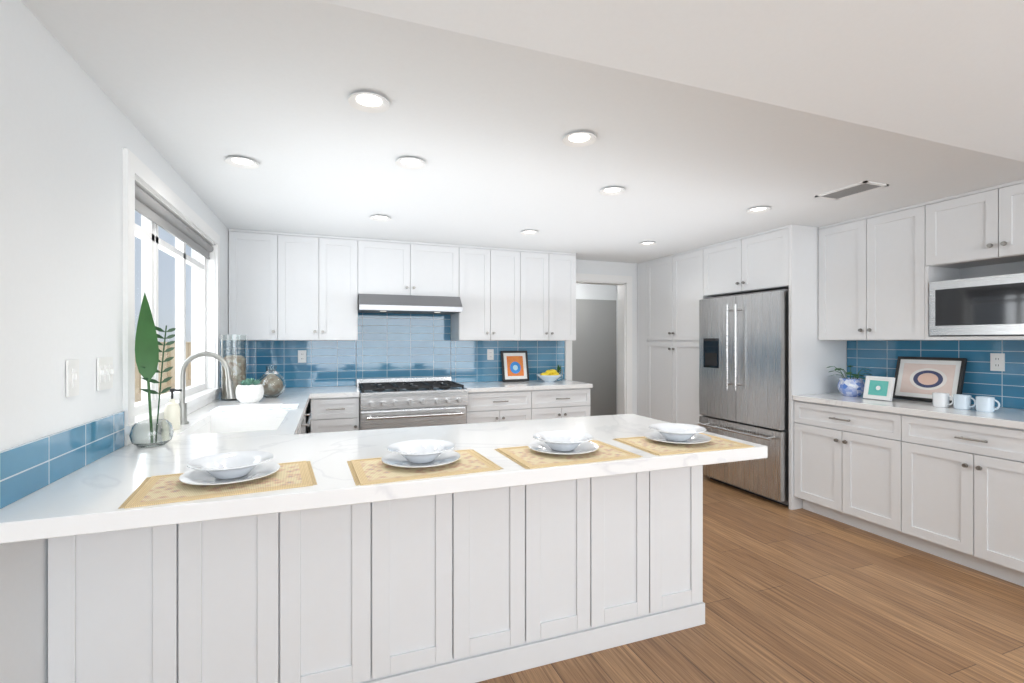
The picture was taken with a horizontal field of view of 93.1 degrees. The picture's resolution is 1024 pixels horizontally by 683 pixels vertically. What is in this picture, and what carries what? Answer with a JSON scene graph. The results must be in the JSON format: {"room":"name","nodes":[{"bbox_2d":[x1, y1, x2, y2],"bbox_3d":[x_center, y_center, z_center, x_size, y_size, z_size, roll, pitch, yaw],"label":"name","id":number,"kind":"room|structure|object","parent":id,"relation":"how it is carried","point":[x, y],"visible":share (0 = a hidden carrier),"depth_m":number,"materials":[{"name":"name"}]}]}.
{"room":"kitchen","nodes":[
{"label":"kitchen","id":0,"kind":"room"},
{"bbox_2d":[0,0,228,682],"bbox_3d":[-1.056,-0.650,0.326,0.150,4.000,8.850,0,0,-21],"label":"wall","id":1,"kind":"structure","parent":0,"point":[69,131],"depth_m":1.47,"materials":[{"name":"paint"}]},
{"bbox_2d":[66,359,78,396],"bbox_3d":[-1.441,0.120,1.598,0.016,0.120,0.072,0,0,-21],"label":"switch plate","id":2,"kind":"object","parent":1,"relation":"attached to","point":[72,377],"visible":0.93,"depth_m":1.59,"materials":[{"name":"white plastic"}]},
{"bbox_2d":[97,357,113,390],"bbox_3d":[-1.526,0.120,1.826,0.016,0.120,0.120,0,0,-21],"label":"switch plate","id":3,"kind":"object","parent":1,"relation":"attached to","point":[105,371],"visible":0.98,"depth_m":1.82,"materials":[{"name":"white plastic"}]},
{"bbox_2d":[0,340,220,508],"bbox_3d":[-1.871,0.210,2.737,0.008,0.437,3.438,0,0,-21],"label":"backsplash","id":4,"kind":"structure","parent":1,"relation":"attached to","point":[28,468],"depth_m":1.49,"materials":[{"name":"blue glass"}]},
{"bbox_2d":[123,148,220,445],"bbox_3d":[-1.947,-0.183,2.806,0.138,1.224,1.790,0,0,-21],"label":"window","id":5,"kind":"structure","parent":1,"relation":"in","point":[152,198],"depth_m":2.62,"materials":[{"name":"paint"}]},
{"bbox_2d":[247,260,637,432],"bbox_3d":[-0.214,-0.650,5.285,4.900,4.000,0.150,0,0,-21],"label":"wall","id":6,"kind":"structure","parent":0,"point":[604,268],"depth_m":5.79,"materials":[{"name":"paint"}]},
{"bbox_2d":[228,229,277,339],"bbox_3d":[-2.239,-0.474,4.245,0.371,0.929,0.376,0,0,-21],"label":"upper cabinet","id":7,"kind":"object","parent":6,"relation":"attached to","point":[253,284],"visible":0.92,"depth_m":4.10,"materials":[{"name":"paint"}]},
{"bbox_2d":[278,232,357,339],"bbox_3d":[-1.758,-0.474,4.424,0.655,0.929,0.376,0,0,-21],"label":"upper cabinet","id":8,"kind":"object","parent":6,"relation":"attached to","point":[317,287],"visible":1,"depth_m":4.27,"materials":[{"name":"paint"}]},
{"bbox_2d":[247,313,564,387],"bbox_3d":[-0.940,0.106,4.927,3.281,0.768,0.008,0,0,-21],"label":"backsplash","id":9,"kind":"structure","parent":6,"relation":"attached to","point":[387,345],"depth_m":4.84,"materials":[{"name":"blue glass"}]},
{"bbox_2d":[298,350,305,362],"bbox_3d":[-1.963,0.140,4.536,0.072,0.116,0.007,0,0,-21],"label":"electrical outlet","id":10,"kind":"object","parent":9,"relation":"attached to","point":[301,356],"visible":1,"depth_m":4.53,"materials":[{"name":"white plastic"}]},
{"bbox_2d":[487,349,493,359],"bbox_3d":[-0.230,0.140,5.184,0.072,0.116,0.007,0,0,-21],"label":"electrical outlet","id":11,"kind":"object","parent":9,"relation":"attached to","point":[490,354],"visible":1,"depth_m":5.18,"materials":[{"name":"white plastic"}]},
{"bbox_2d":[358,238,458,296],"bbox_3d":[-1.011,-0.684,4.704,0.940,0.509,0.376,0,0,-21],"label":"upper cabinet","id":12,"kind":"object","parent":6,"relation":"attached to","point":[390,267],"visible":0.88,"depth_m":4.54,"materials":[{"name":"paint"}]},
{"bbox_2d":[358,294,462,314],"bbox_3d":[-0.990,-0.352,4.646,0.930,0.154,0.500,0,0,-21],"label":"range hood","id":13,"kind":"object","parent":6,"relation":"attached to","point":[396,304],"visible":0.96,"depth_m":4.45,"materials":[{"name":"silver metal"}]},
{"bbox_2d":[451,245,519,340],"bbox_3d":[-0.271,-0.474,4.980,0.640,0.929,0.376,0,0,-21],"label":"upper cabinet","id":14,"kind":"object","parent":6,"relation":"attached to","point":[489,286],"visible":1,"depth_m":4.83,"materials":[{"name":"paint"}]},
{"bbox_2d":[520,249,575,340],"bbox_3d":[0.328,-0.474,5.205,0.640,0.929,0.376,0,0,-21],"label":"upper cabinet","id":15,"kind":"object","parent":6,"relation":"attached to","point":[547,295],"visible":0.96,"depth_m":5.05,"materials":[{"name":"paint"}]},
{"bbox_2d":[565,273,631,413],"bbox_3d":[0.993,0.285,5.725,0.890,2.130,0.170,0,0,-21],"label":"door frame","id":16,"kind":"structure","parent":6,"relation":"attached to","point":[624,283],"depth_m":5.79,"materials":[{"name":"paint"}]},
{"bbox_2d":[21,0,1023,263],"bbox_3d":[1.029,-1.645,1.959,4.900,1.410,10.150,0,0,-21],"label":"ceiling","id":17,"kind":"structure","parent":0,"point":[197,92],"depth_m":1.98,"materials":[{"name":"paint"}]},
{"bbox_2d":[225,157,258,168],"bbox_3d":[-1.401,-0.932,2.519,0.156,0.016,0.156,0,0,-21],"label":"recessed light","id":18,"kind":"object","parent":17,"relation":"in","point":[242,162],"visible":0.96,"depth_m":2.54,"materials":[{"name":"paint"}]},
{"bbox_2d":[348,92,389,112],"bbox_3d":[-0.555,-0.932,1.885,0.156,0.016,0.156,0,0,-21],"label":"recessed light","id":19,"kind":"object","parent":17,"relation":"in","point":[368,102],"visible":0.98,"depth_m":1.89,"materials":[{"name":"paint"}]},
{"bbox_2d":[370,215,390,220],"bbox_3d":[-0.992,-0.932,3.654,0.156,0.016,0.156,0,0,-21],"label":"recessed light","id":20,"kind":"object","parent":17,"relation":"in","point":[379,218],"visible":0.98,"depth_m":3.67,"materials":[{"name":"paint"}]},
{"bbox_2d":[395,157,425,168],"bbox_3d":[-0.528,-0.932,2.525,0.156,0.016,0.156,0,0,-21],"label":"recessed light","id":21,"kind":"object","parent":17,"relation":"in","point":[409,163],"visible":0.98,"depth_m":2.54,"materials":[{"name":"paint"}]},
{"bbox_2d":[521,230,538,234],"bbox_3d":[0.151,-0.932,4.135,0.156,0.016,0.156,0,0,-21],"label":"recessed light","id":22,"kind":"object","parent":17,"relation":"in","point":[529,232],"visible":1,"depth_m":4.16,"materials":[{"name":"paint"}]},
{"bbox_2d":[562,132,595,146],"bbox_3d":[0.309,-0.932,2.229,0.156,0.016,0.156,0,0,-21],"label":"recessed light","id":23,"kind":"object","parent":17,"relation":"in","point":[579,139],"visible":0.98,"depth_m":2.24,"materials":[{"name":"paint"}]},
{"bbox_2d":[600,187,624,195],"bbox_3d":[0.620,-0.932,2.997,0.156,0.016,0.156,0,0,-21],"label":"recessed light","id":24,"kind":"object","parent":17,"relation":"in","point":[610,191],"visible":1,"depth_m":3.02,"materials":[{"name":"paint"}]},
{"bbox_2d":[639,241,655,245],"bbox_3d":[1.290,-0.932,4.603,0.156,0.016,0.156,0,0,-21],"label":"recessed light","id":25,"kind":"object","parent":17,"relation":"in","point":[648,243],"visible":1,"depth_m":4.63,"materials":[{"name":"paint"}]},
{"bbox_2d":[746,206,770,213],"bbox_3d":[1.740,-0.932,3.426,0.156,0.016,0.156,0,0,-21],"label":"recessed light","id":26,"kind":"object","parent":17,"relation":"in","point":[761,209],"visible":1,"depth_m":3.44,"materials":[{"name":"paint"}]},
{"bbox_2d":[815,181,888,199],"bbox_3d":[2.106,-0.936,3.019,0.200,0.008,0.320,0,0,-21],"label":"ceiling vent","id":27,"kind":"object","parent":17,"relation":"in","point":[852,190],"visible":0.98,"depth_m":3.00,"materials":[{"name":"metal"}]},
{"bbox_2d":[572,284,615,415],"bbox_3d":[0.636,0.205,7.151,2.000,2.290,0.150,0,0,-20],"label":"doorway","id":28,"kind":"structure","parent":0,"point":[594,353],"depth_m":7.29,"materials":[{"name":"grey paint"}]},
{"bbox_2d":[477,474,1023,682],"bbox_3d":[1.055,1.380,1.889,5.200,0.060,10.300,0,0,-21],"label":"floor","id":29,"kind":"structure","parent":0,"point":[801,595],"depth_m":2.37,"materials":[{"name":"brown wood"}]},
{"bbox_2d":[297,405,308,433],"bbox_3d":[-1.744,0.910,3.272,0.620,0.880,0.670,0,0,-21],"label":"base cabinet","id":30,"kind":"object","parent":29,"relation":"on","point":[304,425],"depth_m":3.52,"materials":[{"name":"paint"}]},
{"bbox_2d":[311,397,358,432],"bbox_3d":[-1.583,0.910,4.341,0.385,0.880,0.654,0,0,-21],"label":"base cabinet","id":31,"kind":"object","parent":29,"relation":"on","point":[335,414],"visible":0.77,"depth_m":4.07,"materials":[{"name":"paint"}]},
{"bbox_2d":[131,386,359,443],"bbox_3d":[-1.563,0.450,3.370,1.028,0.040,2.488,0,0,-21],"label":"countertop","id":32,"kind":"structure","parent":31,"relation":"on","point":[290,424],"depth_m":2.95,"materials":[{"name":"stone"}]},
{"bbox_2d":[129,293,176,447],"bbox_3d":[-1.518,0.116,2.083,0.150,0.627,0.321,0,0,-21],"label":"vase","id":33,"kind":"object","parent":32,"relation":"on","point":[150,432],"visible":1,"depth_m":1.98,"materials":[{"name":"clear glass"}]},
{"bbox_2d":[164,388,181,429],"bbox_3d":[-1.656,0.330,2.370,0.073,0.200,0.066,0,0,-21],"label":"soap dispenser","id":34,"kind":"object","parent":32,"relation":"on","point":[172,411],"visible":0.9,"depth_m":2.35,"materials":[{"name":"plastic"}]},
{"bbox_2d":[179,351,234,424],"bbox_3d":[-1.624,0.241,2.577,0.273,0.377,0.086,0,0,-21],"label":"faucet","id":35,"kind":"object","parent":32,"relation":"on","point":[183,403],"visible":0.9,"depth_m":2.53,"materials":[{"name":"silver metal"}]},
{"bbox_2d":[221,335,246,400],"bbox_3d":[-2.060,0.190,3.596,0.170,0.480,0.170,0,0,-21],"label":"vase","id":36,"kind":"object","parent":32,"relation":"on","point":[234,351],"visible":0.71,"depth_m":3.53,"materials":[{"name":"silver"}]},
{"bbox_2d":[190,417,283,434],"bbox_3d":[-1.466,0.571,2.623,0.444,0.202,0.724,0,0,-21],"label":"sink basin","id":37,"kind":"object","parent":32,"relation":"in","point":[236,425],"depth_m":2.93,"materials":[{"name":"ceramic"}]},
{"bbox_2d":[235,378,263,402],"bbox_3d":[-1.853,0.344,3.428,0.180,0.172,0.180,0,0,-21],"label":"succulent pot","id":38,"kind":"object","parent":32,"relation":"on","point":[248,390],"visible":1,"depth_m":3.37,"materials":[{"name":"white ceramic"}]},
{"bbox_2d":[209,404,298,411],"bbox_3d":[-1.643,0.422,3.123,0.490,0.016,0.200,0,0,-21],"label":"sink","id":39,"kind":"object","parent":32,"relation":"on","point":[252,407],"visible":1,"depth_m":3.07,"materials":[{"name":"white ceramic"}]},
{"bbox_2d":[258,365,285,397],"bbox_3d":[-1.841,0.307,3.710,0.199,0.245,0.199,0,0,-21],"label":"jar","id":40,"kind":"object","parent":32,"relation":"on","point":[272,380],"visible":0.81,"depth_m":3.65,"materials":[{"name":"brown"}]},
{"bbox_2d":[48,465,704,682],"bbox_3d":[-0.340,0.915,2.163,2.474,0.870,0.608,0,0,-21],"label":"base cabinet","id":41,"kind":"object","parent":29,"relation":"on","point":[473,586],"visible":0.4,"depth_m":1.80,"materials":[{"name":"paint"}]},
{"bbox_2d":[0,414,767,543],"bbox_3d":[-0.278,0.455,2.010,2.483,0.050,0.960,0,0,-21],"label":"countertop","id":42,"kind":"structure","parent":41,"relation":"on","point":[91,498],"depth_m":1.63,"materials":[{"name":"stone"}]},
{"bbox_2d":[118,461,316,508],"bbox_3d":[-0.867,0.428,1.491,0.476,0.004,0.320,0,0,-26],"label":"placemat","id":43,"kind":"object","parent":42,"relation":"on","point":[162,489],"visible":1,"depth_m":1.43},
{"bbox_2d":[179,461,279,484],"bbox_3d":[-0.877,0.416,1.519,0.274,0.020,0.274,0,0,-21],"label":"plate","id":44,"kind":"object","parent":43,"relation":"on","point":[201,477],"visible":0.71,"depth_m":1.49,"materials":[{"name":"white ceramic"}]},
{"bbox_2d":[187,451,272,478],"bbox_3d":[-0.877,0.395,1.519,0.234,0.051,0.234,0,0,-21],"label":"bowl","id":45,"kind":"object","parent":44,"relation":"on","point":[233,465],"visible":1,"depth_m":1.54,"materials":[{"name":"ceramic"}]},
{"bbox_2d":[347,449,502,485],"bbox_3d":[-0.309,0.428,1.683,0.476,0.004,0.320,0,0,-23],"label":"placemat","id":46,"kind":"object","parent":42,"relation":"on","point":[368,471],"visible":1,"depth_m":1.62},
{"bbox_2d":[381,450,459,467],"bbox_3d":[-0.320,0.416,1.712,0.274,0.020,0.274,0,0,-21],"label":"plate","id":47,"kind":"object","parent":46,"relation":"on","point":[400,460],"visible":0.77,"depth_m":1.69,"materials":[{"name":"white ceramic"}]},
{"bbox_2d":[387,439,454,463],"bbox_3d":[-0.320,0.395,1.712,0.234,0.051,0.234,0,0,-21],"label":"bowl","id":48,"kind":"object","parent":47,"relation":"on","point":[422,451],"visible":1,"depth_m":1.74,"materials":[{"name":"ceramic"}]},
{"bbox_2d":[494,440,642,468],"bbox_3d":[0.210,0.428,1.867,0.476,0.004,0.320,0,0,-22],"label":"placemat","id":49,"kind":"object","parent":42,"relation":"on","point":[526,457],"visible":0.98,"depth_m":1.80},
{"bbox_2d":[528,440,597,454],"bbox_3d":[0.199,0.416,1.895,0.274,0.020,0.274,0,0,-21],"label":"plate","id":50,"kind":"object","parent":49,"relation":"on","point":[581,448],"visible":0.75,"depth_m":1.88,"materials":[{"name":"white ceramic"}]},
{"bbox_2d":[533,430,592,450],"bbox_3d":[0.199,0.395,1.895,0.234,0.051,0.234,0,0,-21],"label":"bowl","id":51,"kind":"object","parent":50,"relation":"on","point":[559,440],"visible":1,"depth_m":1.92,"materials":[{"name":"ceramic"}]},
{"bbox_2d":[613,433,754,455],"bbox_3d":[0.717,0.428,2.051,0.476,0.004,0.320,0,0,-19],"label":"placemat","id":52,"kind":"object","parent":42,"relation":"on","point":[659,448],"visible":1,"depth_m":1.99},
{"bbox_2d":[644,431,710,443],"bbox_3d":[0.707,0.416,2.079,0.274,0.020,0.274,0,0,-21],"label":"plate","id":53,"kind":"object","parent":52,"relation":"on","point":[693,439],"visible":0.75,"depth_m":2.06,"materials":[{"name":"white ceramic"}]},
{"bbox_2d":[649,423,705,440],"bbox_3d":[0.707,0.395,2.079,0.234,0.051,0.234,0,0,-21],"label":"bowl","id":54,"kind":"object","parent":53,"relation":"on","point":[676,432],"visible":0.98,"depth_m":2.10,"materials":[{"name":"ceramic"}]},
{"bbox_2d":[357,377,467,429],"bbox_3d":[-0.945,0.858,4.527,0.928,0.985,0.731,0,0,-21],"label":"range","id":55,"kind":"object","parent":29,"relation":"on","point":[386,403],"visible":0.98,"depth_m":4.27,"materials":[{"name":"silver metal"}]},
{"bbox_2d":[466,390,537,423],"bbox_3d":[-0.196,0.910,4.879,0.710,0.880,0.619,0,0,-21],"label":"base cabinet","id":56,"kind":"object","parent":29,"relation":"on","point":[487,407],"depth_m":4.59,"materials":[{"name":"paint"}]},
{"bbox_2d":[459,379,592,392],"bbox_3d":[0.090,0.450,4.977,1.315,0.040,0.635,0,0,-21],"label":"countertop","id":57,"kind":"structure","parent":56,"relation":"on","point":[496,386],"depth_m":4.79,"materials":[{"name":"stone"}]},
{"bbox_2d":[501,351,528,381],"bbox_3d":[0.033,0.265,5.223,0.300,0.330,0.022,0,-12,-20],"label":"picture frame","id":58,"kind":"object","parent":57,"relation":"on","point":[514,364],"visible":0.9,"depth_m":5.21,"materials":[{"name":"wood"}]},
{"bbox_2d":[536,369,561,381],"bbox_3d":[0.396,0.363,5.166,0.280,0.134,0.280,0,0,-21],"label":"lemon bowl","id":59,"kind":"object","parent":57,"relation":"on","point":[552,375],"visible":1,"depth_m":5.10,"materials":[{"name":"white ceramic"}]},
{"bbox_2d":[556,365,562,380],"bbox_3d":[0.519,0.341,5.351,0.080,0.178,0.079,0,0,-21],"label":"plant","id":60,"kind":"object","parent":57,"relation":"on","point":[559,370],"visible":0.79,"depth_m":5.32,"materials":[{"name":"green plant"}]},
{"bbox_2d":[538,388,589,418],"bbox_3d":[0.356,0.910,5.085,0.711,0.880,0.619,0,0,-21],"label":"base cabinet","id":61,"kind":"object","parent":29,"relation":"on","point":[553,403],"depth_m":4.82,"materials":[{"name":"paint"}]},
{"bbox_2d":[637,247,712,425],"bbox_3d":[1.988,0.205,5.432,0.666,2.289,1.104,0,0,-21],"label":"pantry cabinet","id":62,"kind":"object","parent":29,"relation":"on","point":[669,292],"visible":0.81,"depth_m":5.29,"materials":[{"name":"paint"}]},
{"bbox_2d":[697,289,788,505],"bbox_3d":[2.292,0.463,4.444,0.751,1.775,0.920,0,0,-21],"label":"refrigerator","id":63,"kind":"object","parent":29,"relation":"on","point":[744,367],"visible":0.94,"depth_m":4.20,"materials":[{"name":"metal"}]},
{"bbox_2d":[789,224,846,509],"bbox_3d":[2.534,0.205,4.009,0.640,2.289,0.025,0,0,-21],"label":"panel","id":64,"kind":"object","parent":29,"relation":"on","point":[812,357],"visible":0.5,"depth_m":3.94,"materials":[{"name":"paint"}]},
{"bbox_2d":[794,401,885,537],"bbox_3d":[2.698,0.910,3.602,0.619,0.880,0.841,0,0,-21],"label":"base cabinet","id":65,"kind":"object","parent":29,"relation":"on","point":[840,452],"depth_m":3.53,"materials":[{"name":"paint"}]},
{"bbox_2d":[886,412,1023,586],"bbox_3d":[2.957,0.910,2.909,0.619,0.880,0.881,0,0,-21],"label":"base cabinet","id":66,"kind":"object","parent":29,"relation":"on","point":[951,490],"depth_m":2.88,"materials":[{"name":"paint"}]},
{"bbox_2d":[793,393,1023,429],"bbox_3d":[2.946,0.450,2.916,0.635,0.040,2.300,0,0,-21],"label":"countertop","id":67,"kind":"structure","parent":66,"relation":"on","point":[1007,417],"depth_m":3.11,"materials":[{"name":"stone"}]},
{"bbox_2d":[827,365,870,396],"bbox_3d":[2.668,0.311,3.844,0.344,0.237,0.338,0,0,-21],"label":"potted plant","id":68,"kind":"object","parent":67,"relation":"on","point":[851,387],"visible":0.98,"depth_m":3.77,"materials":[{"name":"white ceramic"}]},
{"bbox_2d":[863,376,894,400],"bbox_3d":[2.701,0.344,3.572,0.022,0.170,0.190,13,-5,-20],"label":"picture frame","id":69,"kind":"object","parent":67,"relation":"on","point":[878,388],"visible":1,"depth_m":3.56,"materials":[{"name":"paint"}]},
{"bbox_2d":[893,356,966,403],"bbox_3d":[2.986,0.271,3.486,0.022,0.320,0.420,15,-5,-20],"label":"picture frame","id":70,"kind":"object","parent":67,"relation":"on","point":[920,378],"visible":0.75,"depth_m":3.48,"materials":[{"name":"wood"}]},
{"bbox_2d":[932,393,952,407],"bbox_3d":[2.827,0.385,3.176,0.086,0.090,0.115,0,0,-21],"label":"mug","id":71,"kind":"object","parent":67,"relation":"on","point":[942,400],"visible":0.96,"depth_m":3.16,"materials":[{"name":"white ceramic"}]},
{"bbox_2d":[953,394,975,409],"bbox_3d":[2.867,0.385,3.069,0.086,0.090,0.115,0,0,-21],"label":"mug","id":72,"kind":"object","parent":67,"relation":"on","point":[961,402],"visible":0.98,"depth_m":3.05,"materials":[{"name":"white ceramic"}]},
{"bbox_2d":[975,396,999,411],"bbox_3d":[2.907,0.385,2.961,0.086,0.090,0.115,0,0,-21],"label":"mug","id":73,"kind":"object","parent":67,"relation":"on","point":[985,404],"visible":1,"depth_m":2.94,"materials":[{"name":"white ceramic"}]},
{"bbox_2d":[616,285,1023,414],"bbox_3d":[3.420,-0.650,2.773,0.150,4.000,10.300,0,0,-21],"label":"wall","id":74,"kind":"structure","parent":0,"point":[617,351],"depth_m":7.40,"materials":[{"name":"paint"}]},
{"bbox_2d":[703,225,788,296],"bbox_3d":[2.350,-0.695,4.466,0.666,0.489,0.960,0,0,-21],"label":"upper cabinet","id":75,"kind":"object","parent":74,"relation":"attached to","point":[756,262],"visible":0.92,"depth_m":4.30,"materials":[{"name":"paint"}]},
{"bbox_2d":[818,202,924,339],"bbox_3d":[2.798,-0.474,3.680,0.376,0.929,0.765,0,0,-21],"label":"upper cabinet","id":76,"kind":"object","parent":74,"relation":"attached to","point":[871,277],"visible":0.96,"depth_m":3.57,"materials":[{"name":"paint"}]},
{"bbox_2d":[847,340,1023,408],"bbox_3d":[3.239,0.210,3.026,0.008,0.437,2.300,0,0,-21],"label":"backsplash","id":77,"kind":"structure","parent":74,"relation":"attached to","point":[1005,388],"depth_m":3.31,"materials":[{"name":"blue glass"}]},
{"bbox_2d":[990,353,1004,370],"bbox_3d":[3.176,0.135,3.173,0.007,0.116,0.072,0,0,-21],"label":"electrical outlet","id":78,"kind":"object","parent":77,"relation":"attached to","point":[997,361],"visible":1,"depth_m":3.17,"materials":[{"name":"white plastic"}]},
{"bbox_2d":[925,179,1023,339],"bbox_3d":[3.066,-0.474,2.964,0.376,0.929,0.765,0,0,-21],"label":"upper cabinet","id":79,"kind":"object","parent":74,"relation":"attached to","point":[976,233],"visible":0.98,"depth_m":3.06,"materials":[{"name":"paint"}]},
{"bbox_2d":[929,273,1023,336],"bbox_3d":[3.062,-0.214,2.962,0.344,0.362,0.701,0,0,-21],"label":"microwave","id":80,"kind":"object","parent":79,"relation":"in","point":[990,305],"visible":0.93,"depth_m":2.99,"materials":[{"name":"silver metal"}]},
{"label":"outside","id":81,"kind":"structure","parent":0,"visible":0},
{"bbox_2d":[135,380,190,402],"bbox_3d":[-102.589,1.425,57.728,149.850,0.050,260.000,0,0,-21],"label":"ground","id":82,"kind":"structure","parent":81,"point":[138,397],"depth_m":14.30,"materials":[{"name":"beige"}]},
{"bbox_2d":[135,342,190,393],"bbox_3d":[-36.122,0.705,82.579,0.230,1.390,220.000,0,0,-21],"label":"fence","id":83,"kind":"object","parent":82,"relation":"on","point":[170,373],"depth_m":15.53,"materials":[{"name":"beige wood"}]}
]}

